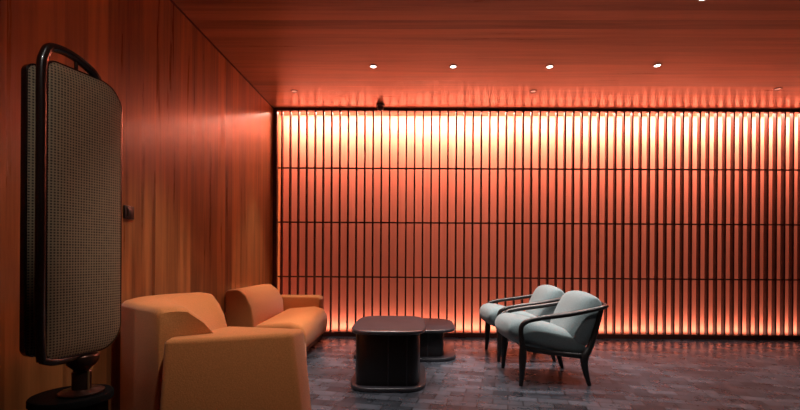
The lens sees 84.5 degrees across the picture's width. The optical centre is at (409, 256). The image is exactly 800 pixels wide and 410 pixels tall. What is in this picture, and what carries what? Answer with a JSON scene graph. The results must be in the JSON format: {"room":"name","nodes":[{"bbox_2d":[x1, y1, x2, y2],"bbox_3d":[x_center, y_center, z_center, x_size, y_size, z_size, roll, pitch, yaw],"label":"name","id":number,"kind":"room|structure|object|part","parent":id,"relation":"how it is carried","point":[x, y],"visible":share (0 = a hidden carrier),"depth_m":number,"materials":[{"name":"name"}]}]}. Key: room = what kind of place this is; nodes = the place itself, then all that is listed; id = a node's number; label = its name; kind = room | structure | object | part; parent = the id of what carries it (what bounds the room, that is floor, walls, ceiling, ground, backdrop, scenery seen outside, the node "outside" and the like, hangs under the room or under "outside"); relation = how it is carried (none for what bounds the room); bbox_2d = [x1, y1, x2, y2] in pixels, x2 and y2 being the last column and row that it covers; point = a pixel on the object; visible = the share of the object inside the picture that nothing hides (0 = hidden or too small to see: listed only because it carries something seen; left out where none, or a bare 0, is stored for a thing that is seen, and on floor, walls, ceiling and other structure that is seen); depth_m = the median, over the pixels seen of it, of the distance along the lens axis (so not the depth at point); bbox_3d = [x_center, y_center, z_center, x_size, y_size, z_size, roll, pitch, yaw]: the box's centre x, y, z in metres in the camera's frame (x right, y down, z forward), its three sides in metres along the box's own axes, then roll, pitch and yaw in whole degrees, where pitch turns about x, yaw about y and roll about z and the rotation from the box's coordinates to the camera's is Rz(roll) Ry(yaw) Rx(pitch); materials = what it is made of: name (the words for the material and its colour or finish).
{"room":"lobby","nodes":[
{"label":"lobby","id":0,"kind":"room"},
{"bbox_2d":[0,0,279,409],"bbox_3d":[-1.780,-0.431,1.553,0.100,2.800,8.466,0,0,1],"label":"wall","id":1,"kind":"structure","parent":0,"point":[197,137],"depth_m":2.98,"materials":[{"name":"brown wood"}]},
{"bbox_2d":[123,205,133,219],"bbox_3d":[-1.710,-0.271,2.680,0.017,0.080,0.090,0,0,1],"label":"wall switch","id":2,"kind":"object","parent":1,"relation":"attached to","point":[128,211],"visible":1,"depth_m":2.66,"materials":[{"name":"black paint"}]},
{"bbox_2d":[170,0,273,108],"bbox_3d":[-1.720,-1.825,1.415,0.006,0.012,7.990,0,0,1],"label":"trim","id":3,"kind":"structure","parent":1,"relation":"attached to","point":[177,7],"depth_m":3.84,"materials":[{"name":"brown wood"}]},
{"bbox_2d":[172,0,799,116],"bbox_3d":[1.854,-1.858,1.512,7.350,0.100,8.466,0,0,1],"label":"ceiling","id":4,"kind":"structure","parent":0,"point":[712,54],"depth_m":3.89,"materials":[{"name":"brown wood"}]},
{"bbox_2d":[369,64,377,68],"bbox_3d":[-0.351,-1.819,4.204,0.082,0.007,0.082,0,0,1],"label":"recessed light","id":5,"kind":"object","parent":4,"relation":"in","point":[372,66],"visible":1,"depth_m":4.20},
{"bbox_2d":[376,103,384,110],"bbox_3d":[-0.354,-1.782,5.255,0.104,0.081,0.104,0,0,1],"label":"smoke detector","id":6,"kind":"object","parent":4,"relation":"attached to","point":[380,106],"visible":1,"depth_m":5.22,"materials":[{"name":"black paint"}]},
{"bbox_2d":[545,65,553,68],"bbox_3d":[1.329,-1.808,4.185,0.082,0.007,0.082,0,0,1],"label":"recessed light","id":7,"kind":"object","parent":4,"relation":"in","point":[547,66],"visible":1,"depth_m":4.18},
{"bbox_2d":[652,63,661,67],"bbox_3d":[2.329,-1.802,4.144,0.082,0.007,0.082,0,0,1],"label":"recessed light","id":8,"kind":"object","parent":4,"relation":"in","point":[658,64],"visible":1,"depth_m":4.14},
{"bbox_2d":[279,115,797,334],"bbox_3d":[1.892,-0.408,5.695,7.150,2.800,0.100,0,0,1],"label":"wall","id":9,"kind":"structure","parent":0,"point":[344,119],"depth_m":5.65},
{"bbox_2d":[306,336,799,409],"bbox_3d":[1.836,1.042,1.512,7.350,0.100,8.466,0,0,1],"label":"floor","id":10,"kind":"structure","parent":0,"point":[625,374],"depth_m":3.57,"materials":[{"name":"stone"}]},
{"bbox_2d":[26,384,113,409],"bbox_3d":[-1.353,0.759,1.760,0.280,0.425,0.280,0,0,1],"label":"pedestal","id":11,"kind":"object","parent":10,"relation":"on","point":[46,400],"visible":0.8,"depth_m":1.69,"materials":[{"name":"black metal"}]},
{"bbox_2d":[19,43,122,398],"bbox_3d":[-1.323,-0.122,1.735,0.156,1.337,0.332,0,0,16],"label":"speaker","id":12,"kind":"object","parent":11,"relation":"on","point":[72,119],"visible":1,"depth_m":1.66,"materials":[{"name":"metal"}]},
{"bbox_3d":[-1.351,-0.170,1.732,0.048,1.061,0.300,0,0,16],"label":"woven panel","id":13,"kind":"part","parent":12,"relation":"part of","materials":[{"name":"fabric"}]},
{"bbox_3d":[-1.318,0.456,1.767,0.120,0.145,0.120,0,0,16],"label":"stem","id":14,"kind":"part","parent":12,"relation":"part of","materials":[{"name":"brown metal"}]},
{"bbox_3d":[-1.280,-0.170,1.736,0.038,1.091,0.294,0,0,16],"label":"woven panel","id":15,"kind":"part","parent":12,"relation":"part of","materials":[{"name":"fabric"}]},
{"bbox_3d":[-1.283,0.492,1.755,0.008,0.074,0.008,0,0,16],"label":"brass rod","id":16,"kind":"part","parent":12,"relation":"part of","materials":[{"name":"metal"}]},
{"bbox_2d":[120,292,310,409],"bbox_3d":[-1.110,0.609,2.553,1.179,0.728,1.095,0,0,1],"label":"armchair","id":17,"kind":"object","parent":10,"relation":"on","point":[178,351],"visible":1,"depth_m":2.17,"materials":[{"name":"orange fabric"}]},
{"bbox_3d":[-1.381,0.562,2.593,0.566,0.638,1.013,0,0,-22],"label":"backrest","id":18,"kind":"part","parent":17,"relation":"part of","materials":[{"name":"orange fabric"}]},
{"bbox_3d":[-0.850,0.636,2.216,0.650,0.517,0.426,0,0,1],"label":"armrest","id":19,"kind":"part","parent":17,"relation":"part of","materials":[{"name":"orange fabric"}]},
{"bbox_2d":[225,284,326,351],"bbox_3d":[-1.327,0.636,4.665,0.738,0.672,1.260,0,0,1],"label":"armchair","id":20,"kind":"object","parent":10,"relation":"on","point":[261,306],"visible":0.63,"depth_m":4.34,"materials":[{"name":"orange fabric"}]},
{"bbox_3d":[-1.564,0.579,4.508,0.268,0.562,0.940,0,0,1],"label":"backrest","id":21,"kind":"part","parent":20,"relation":"part of","materials":[{"name":"orange fabric"}]},
{"bbox_3d":[-1.199,0.720,4.579,0.478,0.305,1.070,0,0,1],"label":"seat","id":22,"kind":"part","parent":20,"relation":"part of","materials":[{"name":"orange fabric"}]},
{"bbox_3d":[-1.363,0.661,5.186,0.655,0.420,0.220,0,0,1],"label":"armrest","id":23,"kind":"part","parent":20,"relation":"part of","materials":[{"name":"orange fabric"}]},
{"bbox_2d":[351,316,425,392],"bbox_3d":[-0.162,0.757,3.595,0.585,0.444,0.864,0,0,1],"label":"coffee table","id":24,"kind":"object","parent":10,"relation":"on","point":[387,347],"visible":1,"depth_m":3.22,"materials":[{"name":"paint"}]},
{"bbox_3d":[-0.163,0.962,3.595,0.585,0.034,0.864,0,0,1],"label":"plate","id":25,"kind":"part","parent":24,"relation":"part of","materials":[{"name":"paint"}]},
{"bbox_2d":[353,318,455,361],"bbox_3d":[-0.051,0.830,4.511,1.015,0.300,0.828,0,0,1],"label":"coffee table","id":26,"kind":"object","parent":10,"relation":"on","point":[433,348],"visible":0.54,"depth_m":4.18,"materials":[{"name":"paint"}]},
{"bbox_3d":[-0.052,0.963,4.511,1.015,0.034,0.828,0,0,1],"label":"plate","id":27,"kind":"part","parent":26,"relation":"part of","materials":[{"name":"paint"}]},
{"bbox_2d":[479,285,564,361],"bbox_3d":[1.130,0.635,4.429,0.843,0.711,0.633,0,0,-2],"label":"lounge chair","id":28,"kind":"object","parent":10,"relation":"on","point":[543,294],"visible":0.5,"depth_m":4.24,"materials":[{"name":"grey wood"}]},
{"bbox_3d":[0.827,0.836,4.689,0.062,0.301,0.056,0,0,-2],"label":"leg","id":29,"kind":"part","parent":28,"relation":"part of","materials":[{"name":"brown wood"}]},
{"bbox_3d":[0.849,0.836,4.145,0.062,0.301,0.056,0,0,-2],"label":"leg","id":30,"kind":"part","parent":28,"relation":"part of","materials":[{"name":"brown wood"}]},
{"bbox_2d":[479,303,535,326],"bbox_3d":[1.046,0.635,4.426,0.676,0.320,0.524,0,0,-2],"label":"seat cushion","id":31,"kind":"object","parent":28,"relation":"on","point":[488,312],"depth_m":4.26,"materials":[{"name":"grey fabric"}]},
{"bbox_3d":[1.149,0.542,4.707,0.715,0.354,0.080,0,0,-1],"label":"armrest","id":32,"kind":"part","parent":28,"relation":"part of","materials":[{"name":"brown wood"}]},
{"bbox_3d":[1.171,0.543,4.154,0.715,0.354,0.080,0,0,-4],"label":"armrest","id":33,"kind":"part","parent":28,"relation":"part of","materials":[{"name":"brown wood"}]},
{"bbox_2d":[525,285,564,322],"bbox_3d":[1.349,0.516,4.438,0.331,0.471,0.524,0,0,-2],"label":"cushion","id":34,"kind":"object","parent":28,"relation":"on","point":[543,292],"depth_m":4.26,"materials":[{"name":"grey fabric"}]},
{"bbox_2d":[272,108,799,339],"bbox_3d":[1.889,-0.408,5.393,7.150,2.800,0.064,0,0,1],"label":"slatted screen","id":35,"kind":"object","parent":10,"relation":"on","point":[714,336],"visible":0.79,"depth_m":5.38,"materials":[{"name":"brown wood"}]},
{"bbox_3d":[-1.663,-0.442,5.435,0.045,2.713,0.060,0,0,1],"label":"post","id":36,"kind":"part","parent":35,"relation":"part of","materials":[{"name":"brown wood"}]},
{"bbox_3d":[1.898,-1.792,5.396,7.150,0.032,0.059,0,0,1],"label":"rail","id":37,"kind":"part","parent":35,"relation":"part of","materials":[{"name":"brown wood"}]},
{"bbox_3d":[1.915,0.262,5.390,7.090,0.017,0.018,0,0,1],"label":"rail","id":38,"kind":"part","parent":35,"relation":"part of","materials":[{"name":"brown wood"}]},
{"bbox_3d":[1.919,-0.408,5.390,7.090,0.017,0.018,0,0,1],"label":"rail","id":39,"kind":"part","parent":35,"relation":"part of","materials":[{"name":"brown wood"}]},
{"bbox_3d":[1.923,-1.076,5.390,7.090,0.017,0.018,0,0,1],"label":"rail","id":40,"kind":"part","parent":35,"relation":"part of","materials":[{"name":"brown wood"}]},
{"bbox_3d":[1.880,0.964,5.393,7.150,0.055,0.064,0,0,1],"label":"rail","id":41,"kind":"part","parent":35,"relation":"part of","materials":[{"name":"brown wood"}]},
{"bbox_2d":[495,291,608,386],"bbox_3d":[1.141,0.636,3.644,0.843,0.711,0.633,0,0,-2],"label":"lounge chair","id":42,"kind":"object","parent":10,"relation":"on","point":[575,322],"visible":1,"depth_m":3.40,"materials":[{"name":"grey fabric"}]},
{"bbox_3d":[0.838,0.836,3.904,0.062,0.301,0.056,0,0,-2],"label":"leg","id":43,"kind":"part","parent":42,"relation":"part of","materials":[{"name":"brown wood"}]},
{"bbox_3d":[0.861,0.836,3.360,0.062,0.301,0.056,0,0,-2],"label":"leg","id":44,"kind":"part","parent":42,"relation":"part of","materials":[{"name":"brown wood"}]},
{"bbox_3d":[1.160,0.543,3.921,0.715,0.354,0.080,0,0,-1],"label":"armrest","id":45,"kind":"part","parent":42,"relation":"part of","materials":[{"name":"brown wood"}]},
{"bbox_2d":[495,313,585,352],"bbox_3d":[1.058,0.635,3.640,0.676,0.320,0.524,0,0,-2],"label":"seat cushion","id":46,"kind":"object","parent":42,"relation":"on","point":[568,334],"depth_m":3.40,"materials":[{"name":"grey fabric"}]},
{"bbox_3d":[1.103,0.729,3.375,0.493,0.110,0.031,0,0,-2],"label":"rail","id":47,"kind":"part","parent":42,"relation":"part of","materials":[{"name":"brown wood"}]},
{"bbox_3d":[1.377,0.694,3.926,0.183,0.598,0.058,0,0,-2],"label":"leg","id":48,"kind":"part","parent":42,"relation":"part of","materials":[{"name":"brown wood"}]},
{"bbox_3d":[1.183,0.543,3.368,0.715,0.354,0.080,0,0,-4],"label":"armrest","id":49,"kind":"part","parent":42,"relation":"part of","materials":[{"name":"brown wood"}]},
{"bbox_2d":[550,291,601,345],"bbox_3d":[1.360,0.517,3.653,0.331,0.471,0.524,0,0,-2],"label":"cushion","id":50,"kind":"object","parent":42,"relation":"on","point":[580,330],"depth_m":3.42,"materials":[{"name":"grey fabric"}]},
{"bbox_3d":[1.400,0.694,3.382,0.183,0.598,0.058,0,0,-2],"label":"leg","id":51,"kind":"part","parent":42,"relation":"part of","materials":[{"name":"brown wood"}]}
]}

